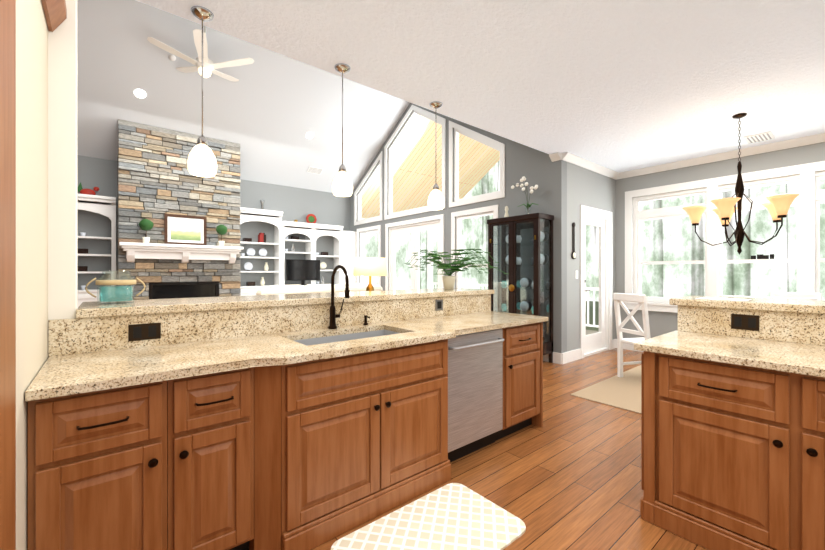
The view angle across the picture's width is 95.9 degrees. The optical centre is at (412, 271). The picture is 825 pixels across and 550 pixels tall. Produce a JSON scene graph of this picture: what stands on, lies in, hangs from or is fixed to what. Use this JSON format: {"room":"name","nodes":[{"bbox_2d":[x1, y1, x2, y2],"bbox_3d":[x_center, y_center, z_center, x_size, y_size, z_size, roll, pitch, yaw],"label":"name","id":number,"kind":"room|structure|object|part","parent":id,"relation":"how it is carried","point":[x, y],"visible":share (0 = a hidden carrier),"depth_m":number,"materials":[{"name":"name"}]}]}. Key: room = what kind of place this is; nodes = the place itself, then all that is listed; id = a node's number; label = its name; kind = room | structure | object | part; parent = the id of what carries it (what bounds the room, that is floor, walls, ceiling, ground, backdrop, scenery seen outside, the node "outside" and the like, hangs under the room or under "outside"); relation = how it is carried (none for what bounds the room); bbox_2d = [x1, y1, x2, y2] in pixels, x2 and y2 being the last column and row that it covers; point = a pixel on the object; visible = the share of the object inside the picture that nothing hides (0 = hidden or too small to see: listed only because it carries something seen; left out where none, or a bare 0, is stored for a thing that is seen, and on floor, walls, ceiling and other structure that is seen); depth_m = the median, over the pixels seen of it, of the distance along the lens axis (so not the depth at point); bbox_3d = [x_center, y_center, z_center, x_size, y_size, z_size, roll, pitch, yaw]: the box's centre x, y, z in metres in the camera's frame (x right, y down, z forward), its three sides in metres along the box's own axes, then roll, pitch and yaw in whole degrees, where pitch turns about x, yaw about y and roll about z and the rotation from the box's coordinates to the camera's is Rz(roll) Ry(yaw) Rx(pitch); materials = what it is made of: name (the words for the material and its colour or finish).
{"room":"kitchen and living room","nodes":[
{"label":"kitchen and living room","id":0,"kind":"room"},
{"bbox_2d":[16,0,31,549],"bbox_3d":[-1.503,-0.185,0.805,0.900,2.930,0.148,0,0,-39],"label":"door frame","id":1,"kind":"structure","parent":0,"point":[23,7],"depth_m":1.15,"materials":[{"name":"beige wood"}]},
{"bbox_2d":[32,0,59,380],"bbox_3d":[-1.514,-0.185,1.410,0.150,2.930,0.740,0,0,-39],"label":"wall","id":2,"kind":"structure","parent":0,"point":[46,174],"depth_m":1.54,"materials":[{"name":"beige paint"}]},
{"bbox_2d":[41,0,66,31],"bbox_3d":[-1.331,-1.120,1.354,0.058,0.120,0.773,0,0,-39],"label":"crown molding","id":3,"kind":"structure","parent":2,"relation":"attached to","point":[55,12],"depth_m":1.57,"materials":[{"name":"brown wood"}]},
{"bbox_2d":[78,155,349,285],"bbox_3d":[-5.489,-0.379,6.588,9.880,3.318,0.150,0,0,-39],"label":"wall","id":4,"kind":"structure","parent":0,"point":[292,204],"depth_m":8.45,"materials":[{"name":"grey paint"}]},
{"bbox_2d":[78,0,824,192],"bbox_3d":[-1.050,-2.676,2.696,11.800,2.051,11.800,0,0,-39],"label":"ceiling","id":5,"kind":"structure","parent":0,"point":[621,85],"depth_m":3.54,"materials":[{"name":"white paint"}]},
{"bbox_2d":[134,89,145,97],"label":"recessed light","id":6,"kind":"object","parent":5,"relation":"in","point":[139,93],"depth_m":5.81,"materials":[{"name":"white"}]},
{"bbox_2d":[168,54,175,60],"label":"recessed light","id":7,"kind":"object","parent":5,"relation":"in","point":[171,56],"depth_m":5.53,"materials":[{"name":"white"}]},
{"bbox_2d":[147,26,253,81],"bbox_3d":[-2.971,-3.167,5.226,1.236,0.824,1.284,0,0,-39],"label":"ceiling fan","id":8,"kind":"object","parent":5,"relation":"hanging from","point":[209,66],"visible":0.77,"depth_m":5.18,"materials":[{"name":"white"}]},
{"bbox_2d":[187,6,216,176],"bbox_3d":[-1.338,-1.135,2.369,0.170,1.029,0.170,0,0,-39],"label":"pendant light","id":9,"kind":"object","parent":5,"relation":"hanging from","point":[201,161],"visible":1,"depth_m":2.33,"materials":[{"name":"white glass"}]},
{"bbox_2d":[306,132,312,137],"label":"recessed light","id":10,"kind":"object","parent":5,"relation":"in","point":[309,135],"depth_m":7.58,"materials":[{"name":"white"}]},
{"bbox_2d":[307,166,323,173],"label":"ceiling vent","id":11,"kind":"object","parent":5,"relation":"in","point":[315,170],"depth_m":8.47,"materials":[{"name":"white"}]},
{"bbox_2d":[332,63,352,196],"bbox_3d":[-0.565,-1.135,3.004,0.170,1.029,0.170,0,0,-39],"label":"pendant light","id":12,"kind":"object","parent":5,"relation":"hanging from","point":[342,185],"visible":0.98,"depth_m":2.96,"materials":[{"name":"white glass"}]},
{"bbox_2d":[427,101,444,209],"bbox_3d":[0.231,-1.135,3.658,0.170,1.029,0.170,0,0,-39],"label":"pendant light","id":13,"kind":"object","parent":5,"relation":"hanging from","point":[435,200],"visible":1,"depth_m":3.61,"materials":[{"name":"white glass"}]},
{"bbox_2d":[682,113,799,254],"bbox_3d":[3.413,-0.914,3.909,0.928,1.469,0.930,0,0,-39],"label":"chandelier","id":14,"kind":"object","parent":5,"relation":"hanging from","point":[777,206],"visible":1,"depth_m":3.88,"materials":[{"name":"brown metal"}]},
{"bbox_2d":[743,131,775,143],"bbox_3d":[4.248,-1.643,4.557,0.350,0.013,0.250,0,0,-39],"label":"ceiling vent","id":15,"kind":"object","parent":5,"relation":"in","point":[760,137],"visible":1,"depth_m":4.53,"materials":[{"name":"white metal"}]},
{"bbox_2d":[350,103,566,352],"bbox_3d":[0.233,-1.176,7.523,0.150,4.911,5.970,0,0,-39],"label":"wall","id":16,"kind":"structure","parent":0,"point":[544,173],"depth_m":5.64,"materials":[{"name":"grey paint"}]},
{"bbox_2d":[357,205,498,311],"bbox_3d":[0.025,0.140,7.714,0.170,2.450,4.410,0,0,-39],"label":"window","id":17,"kind":"structure","parent":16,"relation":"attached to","point":[415,228],"depth_m":7.62,"materials":[{"name":"white wood"}]},
{"bbox_2d":[354,105,504,225],"bbox_3d":[0.032,-2.318,7.720,0.130,2.266,4.640,0,0,-39],"label":"window","id":18,"kind":"structure","parent":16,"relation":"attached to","point":[482,139],"depth_m":6.97,"materials":[{"name":"white wood"}]},
{"bbox_2d":[543,352,562,363],"bbox_3d":[1.732,1.205,5.565,0.018,0.150,1.078,0,0,-39],"label":"baseboard","id":19,"kind":"structure","parent":16,"relation":"attached to","point":[557,357],"depth_m":5.21,"materials":[{"name":"white wood"}]},
{"bbox_2d":[311,348,707,549],"bbox_3d":[-1.050,1.330,2.696,11.800,0.100,11.800,0,0,-39],"label":"floor","id":20,"kind":"structure","parent":0,"point":[567,476],"depth_m":2.36,"materials":[{"name":"brown wood"}]},
{"bbox_2d":[0,0,15,549],"bbox_3d":[-1.062,0.055,0.390,0.754,2.450,1.050,0,0,-39],"label":"pantry cabinet","id":21,"kind":"object","parent":20,"relation":"on","point":[7,274],"depth_m":0.95,"materials":[{"name":"brown wood"}]},
{"bbox_2d":[28,376,195,549],"bbox_3d":[-1.235,0.843,1.554,0.457,0.875,0.589,0,0,-39],"label":"base cabinet","id":22,"kind":"object","parent":20,"relation":"on","point":[115,468],"depth_m":1.32,"materials":[{"name":"brown wood"}]},
{"bbox_2d":[25,288,547,401],"bbox_3d":[-0.366,0.286,2.543,3.057,0.236,1.205,0,0,-39],"label":"countertop","id":23,"kind":"structure","parent":22,"relation":"on","point":[91,348],"depth_m":1.95,"materials":[{"name":"beige stone"}]},
{"bbox_2d":[85,271,145,303],"bbox_3d":[-1.594,0.080,2.004,0.257,0.175,0.172,0,0,-39],"label":"pot","id":24,"kind":"object","parent":23,"relation":"on","point":[114,293],"visible":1,"depth_m":1.95,"materials":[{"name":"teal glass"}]},
{"bbox_2d":[128,323,160,340],"bbox_3d":[-1.321,0.295,1.835,0.130,0.080,0.006,0,0,-39],"label":"electrical outlet plate","id":25,"kind":"object","parent":23,"relation":"attached to","point":[147,331],"depth_m":1.83,"materials":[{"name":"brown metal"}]},
{"bbox_2d":[328,265,349,328],"bbox_3d":[-0.447,0.162,2.379,0.109,0.415,0.235,0,0,-39],"label":"faucet","id":26,"kind":"object","parent":23,"relation":"on","point":[333,317],"visible":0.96,"depth_m":2.41,"materials":[{"name":"brown metal"}]},
{"bbox_2d":[294,330,398,345],"bbox_3d":[-0.363,0.510,2.238,0.728,0.210,0.368,0,0,-39],"label":"sink basin","id":27,"kind":"object","parent":23,"relation":"in","point":[328,339],"visible":0.04,"depth_m":2.41,"materials":[{"name":"silver metal"}]},
{"bbox_2d":[363,315,369,324],"bbox_3d":[-0.317,0.336,2.592,0.036,0.067,0.068,0,0,-39],"label":"soap dispenser","id":28,"kind":"object","parent":23,"relation":"on","point":[365,320],"visible":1,"depth_m":2.60,"materials":[{"name":"brown metal"}]},
{"bbox_2d":[435,299,442,310],"bbox_3d":[0.223,0.275,3.104,0.085,0.090,0.006,0,0,-39],"label":"electrical outlet plate","id":29,"kind":"object","parent":23,"relation":"attached to","point":[438,303],"depth_m":3.10,"materials":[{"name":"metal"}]},
{"bbox_2d":[404,249,508,288],"bbox_3d":[0.363,-0.033,3.683,1.038,0.401,1.122,0,0,-39],"label":"fern plant","id":30,"kind":"object","parent":23,"relation":"on","point":[449,281],"visible":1,"depth_m":3.60,"materials":[{"name":"green plant"}]},
{"bbox_2d":[117,119,243,299],"bbox_3d":[-4.219,-0.601,6.822,1.860,3.762,1.098,0,0,-39],"label":"stone fireplace","id":31,"kind":"object","parent":20,"relation":"on","point":[156,180],"visible":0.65,"depth_m":6.48,"materials":[{"name":"grey stone"}]},
{"bbox_2d":[139,219,153,242],"bbox_3d":[-4.392,-0.675,6.135,0.202,0.408,0.186,0,0,-39],"label":"topiary","id":32,"kind":"object","parent":31,"relation":"on","point":[146,225],"visible":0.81,"depth_m":6.09,"materials":[{"name":"green plant"}]},
{"bbox_2d":[164,213,206,244],"bbox_3d":[-3.997,-0.736,6.568,0.640,0.528,0.025,0,0,-39],"label":"framed painting","id":33,"kind":"object","parent":31,"relation":"on","point":[185,229],"visible":0.9,"depth_m":6.56,"materials":[{"name":"paper"}]},
{"bbox_2d":[216,224,226,245],"bbox_3d":[-3.517,-0.674,6.855,0.196,0.406,0.214,0,0,-39],"label":"topiary","id":34,"kind":"object","parent":31,"relation":"on","point":[221,229],"visible":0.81,"depth_m":6.81,"materials":[{"name":"green plant"}]},
{"bbox_2d":[78,194,356,306],"bbox_3d":[-3.766,-0.020,7.561,5.978,2.600,0.530,0,0,-39],"label":"built-in shelves","id":35,"kind":"object","parent":20,"relation":"on","point":[271,241],"visible":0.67,"depth_m":8.11,"materials":[{"name":"white painted wood"}]},
{"bbox_2d":[78,182,316,223],"bbox_3d":[-3.965,-1.341,7.592,4.310,0.440,0.150,0,0,-39],"label":"decorations","id":36,"kind":"object","parent":35,"relation":"on","point":[310,218],"visible":0.77,"depth_m":6.36,"materials":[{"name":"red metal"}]},
{"bbox_2d":[286,259,319,284],"bbox_3d":[-2.466,0.009,8.422,0.800,0.579,0.130,0,0,-39],"label":"flat-screen tv","id":37,"kind":"object","parent":35,"relation":"on","point":[301,270],"visible":0.94,"depth_m":8.39,"materials":[{"name":"black plastic"}]},
{"bbox_2d":[196,367,259,549],"bbox_3d":[-1.027,0.843,1.725,0.398,0.875,0.589,0,0,-39],"label":"base cabinet","id":38,"kind":"object","parent":20,"relation":"on","point":[227,402],"depth_m":1.56,"materials":[{"name":"brown wood"}]},
{"bbox_2d":[256,283,382,294],"bbox_3d":[-1.611,0.740,6.215,2.100,1.080,0.950,0,0,-39],"label":"sofa","id":39,"kind":"object","parent":20,"relation":"on","point":[297,289],"visible":0.08,"depth_m":5.74,"materials":[{"name":"beige fabric"}]},
{"bbox_2d":[331,483,525,549],"bbox_3d":[0.096,1.274,1.790,0.860,0.012,0.525,0,0,-39],"label":"kitchen mat","id":40,"kind":"object","parent":20,"relation":"on","point":[453,516],"visible":0.96,"depth_m":1.85,"materials":[{"name":"fabric"}]},
{"bbox_2d":[448,329,503,461],"bbox_3d":[0.272,0.848,2.752,0.610,0.865,0.633,0,0,-39],"label":"dishwasher","id":41,"kind":"object","parent":20,"relation":"on","point":[475,391],"visible":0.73,"depth_m":2.55,"materials":[{"name":"silver metal"}]},
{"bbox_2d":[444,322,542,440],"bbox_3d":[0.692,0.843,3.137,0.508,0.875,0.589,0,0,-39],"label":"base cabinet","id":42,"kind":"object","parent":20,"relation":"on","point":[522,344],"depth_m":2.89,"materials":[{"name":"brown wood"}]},
{"bbox_2d":[487,213,553,362],"bbox_3d":[1.567,0.240,5.467,0.391,2.080,0.890,0,0,-39],"label":"china cabinet","id":43,"kind":"object","parent":20,"relation":"on","point":[526,253],"visible":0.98,"depth_m":5.36,"materials":[{"name":"black paint"}]},
{"bbox_2d":[504,206,508,216],"bbox_3d":[1.427,-0.901,5.636,0.080,0.200,0.076,0,0,-39],"label":"figurine","id":44,"kind":"object","parent":43,"relation":"on","point":[506,212],"visible":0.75,"depth_m":5.61,"materials":[{"name":"beige ceramic"}]},
{"bbox_2d":[511,176,537,212],"bbox_3d":[1.624,-1.098,5.403,0.280,0.594,0.420,0,0,-39],"label":"orchid plant","id":45,"kind":"object","parent":43,"relation":"on","point":[523,178],"visible":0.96,"depth_m":5.37,"materials":[{"name":"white plant"}]},
{"bbox_2d":[570,365,640,413],"bbox_3d":[3.471,1.276,3.628,2.530,0.008,2.700,0,0,-39],"label":"sisal rug","id":46,"kind":"object","parent":20,"relation":"on","point":[624,392],"visible":0.11,"depth_m":3.93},
{"bbox_2d":[613,293,650,376],"bbox_3d":[2.730,0.761,4.364,0.510,1.020,0.440,0,0,-14],"label":"chair","id":47,"kind":"object","parent":46,"relation":"on","point":[618,298],"visible":0.52,"depth_m":4.37,"materials":[{"name":"white wood"}]},
{"bbox_2d":[771,292,821,300],"bbox_3d":[4.546,0.761,4.446,0.510,1.020,0.440,0,0,-39],"label":"chair","id":48,"kind":"object","parent":46,"relation":"on","point":[818,296],"visible":0.15,"depth_m":4.57,"materials":[{"name":"white wood"}]},
{"bbox_3d":[3.860,0.896,4.044,1.000,0.751,1.350,0,0,-39],"label":"dining table","id":49,"kind":"object","parent":46,"relation":"on","visible":0},
{"bbox_2d":[718,295,817,299],"bbox_3d":[3.844,0.397,4.064,0.225,0.245,0.800,0,0,-39],"label":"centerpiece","id":50,"kind":"object","parent":49,"relation":"on","point":[767,297],"visible":0.21,"depth_m":4.05,"materials":[{"name":"white"}]},
{"bbox_2d":[640,351,824,549],"bbox_3d":[1.784,0.843,1.694,0.632,0.875,1.150,0,0,-39],"label":"base cabinet","id":51,"kind":"object","parent":20,"relation":"on","point":[734,456],"depth_m":1.66,"materials":[{"name":"brown wood"}]},
{"bbox_3d":[1.434,0.790,2.138,0.570,0.720,0.020,0,0,-39],"label":"kitchen island end panel","id":52,"kind":"part","parent":51,"relation":"part of","materials":[{"name":"brown wood"}]},
{"bbox_2d":[634,295,824,377],"bbox_3d":[2.352,0.286,1.363,1.135,0.236,2.460,0,0,-39],"label":"countertop","id":53,"kind":"structure","parent":51,"relation":"on","point":[789,336],"depth_m":1.94,"materials":[{"name":"stone"}]},
{"bbox_2d":[695,297,751,300],"bbox_3d":[1.888,0.166,2.263,0.170,0.004,0.240,0,0,-39],"label":"paper","id":54,"kind":"object","parent":53,"relation":"on","point":[726,299],"visible":0.98,"depth_m":2.22,"materials":[{"name":"white paper"}]},
{"bbox_2d":[731,314,758,330],"bbox_3d":[1.869,0.282,2.092,0.006,0.085,0.120,0,0,-39],"label":"outlet","id":55,"kind":"object","parent":53,"relation":"attached to","point":[744,322],"visible":1,"depth_m":2.09,"materials":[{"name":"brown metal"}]},
{"bbox_3d":[-0.332,0.890,4.580,1.300,0.780,0.400,0,0,-39],"label":"console table","id":56,"kind":"object","parent":20,"relation":"on","visible":0},
{"bbox_2d":[353,257,386,290],"bbox_3d":[-0.504,0.167,4.426,0.400,0.664,0.400,0,0,-39],"label":"table lamp","id":57,"kind":"object","parent":56,"relation":"on","point":[368,266],"visible":0.67,"depth_m":4.26,"materials":[{"name":"white fabric"}]},
{"bbox_2d":[567,162,615,351],"bbox_3d":[2.764,-0.185,5.836,1.620,2.930,0.150,0,0,-39],"label":"wall","id":58,"kind":"structure","parent":0,"point":[588,188],"depth_m":5.47,"materials":[{"name":"grey paint"}]},
{"bbox_2d":[563,349,580,363],"bbox_3d":[2.281,1.205,5.330,0.508,0.150,0.018,0,0,-39],"label":"baseboard","id":59,"kind":"structure","parent":58,"relation":"attached to","point":[566,357],"depth_m":5.31,"materials":[{"name":"white wood"}]},
{"bbox_2d":[571,222,575,258],"bbox_3d":[2.325,-0.450,5.362,0.110,0.530,0.024,0,0,-39],"label":"wall clock","id":60,"kind":"object","parent":58,"relation":"attached to","point":[573,254],"visible":1,"depth_m":5.35,"materials":[{"name":"black paint"}]},
{"bbox_2d":[557,152,619,178],"bbox_3d":[2.712,-1.605,5.639,1.770,0.090,0.090,0,0,-39],"label":"crown molding","id":61,"kind":"structure","parent":58,"relation":"attached to","point":[569,157],"depth_m":5.54,"materials":[{"name":"white wood"}]},
{"bbox_2d":[584,216,604,353],"bbox_3d":[2.866,0.203,5.869,0.804,2.130,0.098,0,0,-39],"label":"door","id":62,"kind":"structure","parent":58,"relation":"in","point":[594,341],"depth_m":6.02,"materials":[{"name":"white wood"}]},
{"bbox_2d":[580,205,611,358],"bbox_3d":[2.848,0.191,5.891,1.060,2.361,0.168,0,0,-39],"label":"door frame","id":63,"kind":"structure","parent":58,"relation":"attached to","point":[606,216],"depth_m":6.10,"materials":[{"name":"white wood"}]},
{"bbox_2d":[616,142,824,338],"bbox_3d":[5.251,-0.185,4.203,0.150,2.930,5.830,0,0,-39],"label":"wall","id":64,"kind":"structure","parent":0,"point":[661,323],"depth_m":5.66,"materials":[{"name":"grey paint"}]},
{"bbox_2d":[614,339,643,351],"bbox_3d":[5.222,1.205,4.082,0.048,0.150,5.680,0,0,-39],"label":"baseboard","id":65,"kind":"structure","parent":64,"relation":"attached to","point":[625,346],"depth_m":6.15,"materials":[{"name":"white wood"}]},
{"bbox_2d":[615,133,824,179],"bbox_3d":[5.205,-1.605,4.069,0.090,0.090,5.680,0,0,-39],"label":"crown molding","id":66,"kind":"structure","parent":64,"relation":"attached to","point":[816,138],"depth_m":5.09,"materials":[{"name":"white wood"}]},
{"bbox_2d":[622,161,824,312],"bbox_3d":[4.555,-0.360,4.971,0.190,1.940,3.220,0,0,-39],"label":"nook window","id":67,"kind":"structure","parent":64,"relation":"in","point":[808,200],"depth_m":5.25,"materials":[{"name":"white wood"}]},
{"bbox_2d":[751,254,773,258],"bbox_3d":[4.639,-0.202,4.932,0.038,0.062,0.226,0,0,-39],"label":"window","id":68,"kind":"structure","parent":67,"relation":"on","point":[761,256],"depth_m":4.92,"materials":[{"name":"black"}]},
{"label":"outside","id":69,"kind":"structure","parent":0,"visible":0},
{"bbox_2d":[586,301,598,330],"bbox_3d":[10.361,1.465,14.981,24.970,0.130,40.000,0,0,-39],"label":"ground","id":70,"kind":"structure","parent":69,"point":[591,315],"depth_m":11.97,"materials":[{"name":"green"}]},
{"bbox_2d":[361,114,641,334],"bbox_3d":[1.454,-1.141,8.969,3.568,5.081,6.385,0,0,-39],"label":"porch","id":71,"kind":"object","parent":70,"relation":"on","point":[417,162],"visible":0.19,"depth_m":9.88,"materials":[{"name":"beige"}]},
{"bbox_2d":[361,160,824,301],"bbox_3d":[5.032,-4.220,11.898,13.120,17.000,40.000,0,0,-39],"label":"trees","id":72,"kind":"object","parent":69,"point":[673,239],"depth_m":15.08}
]}

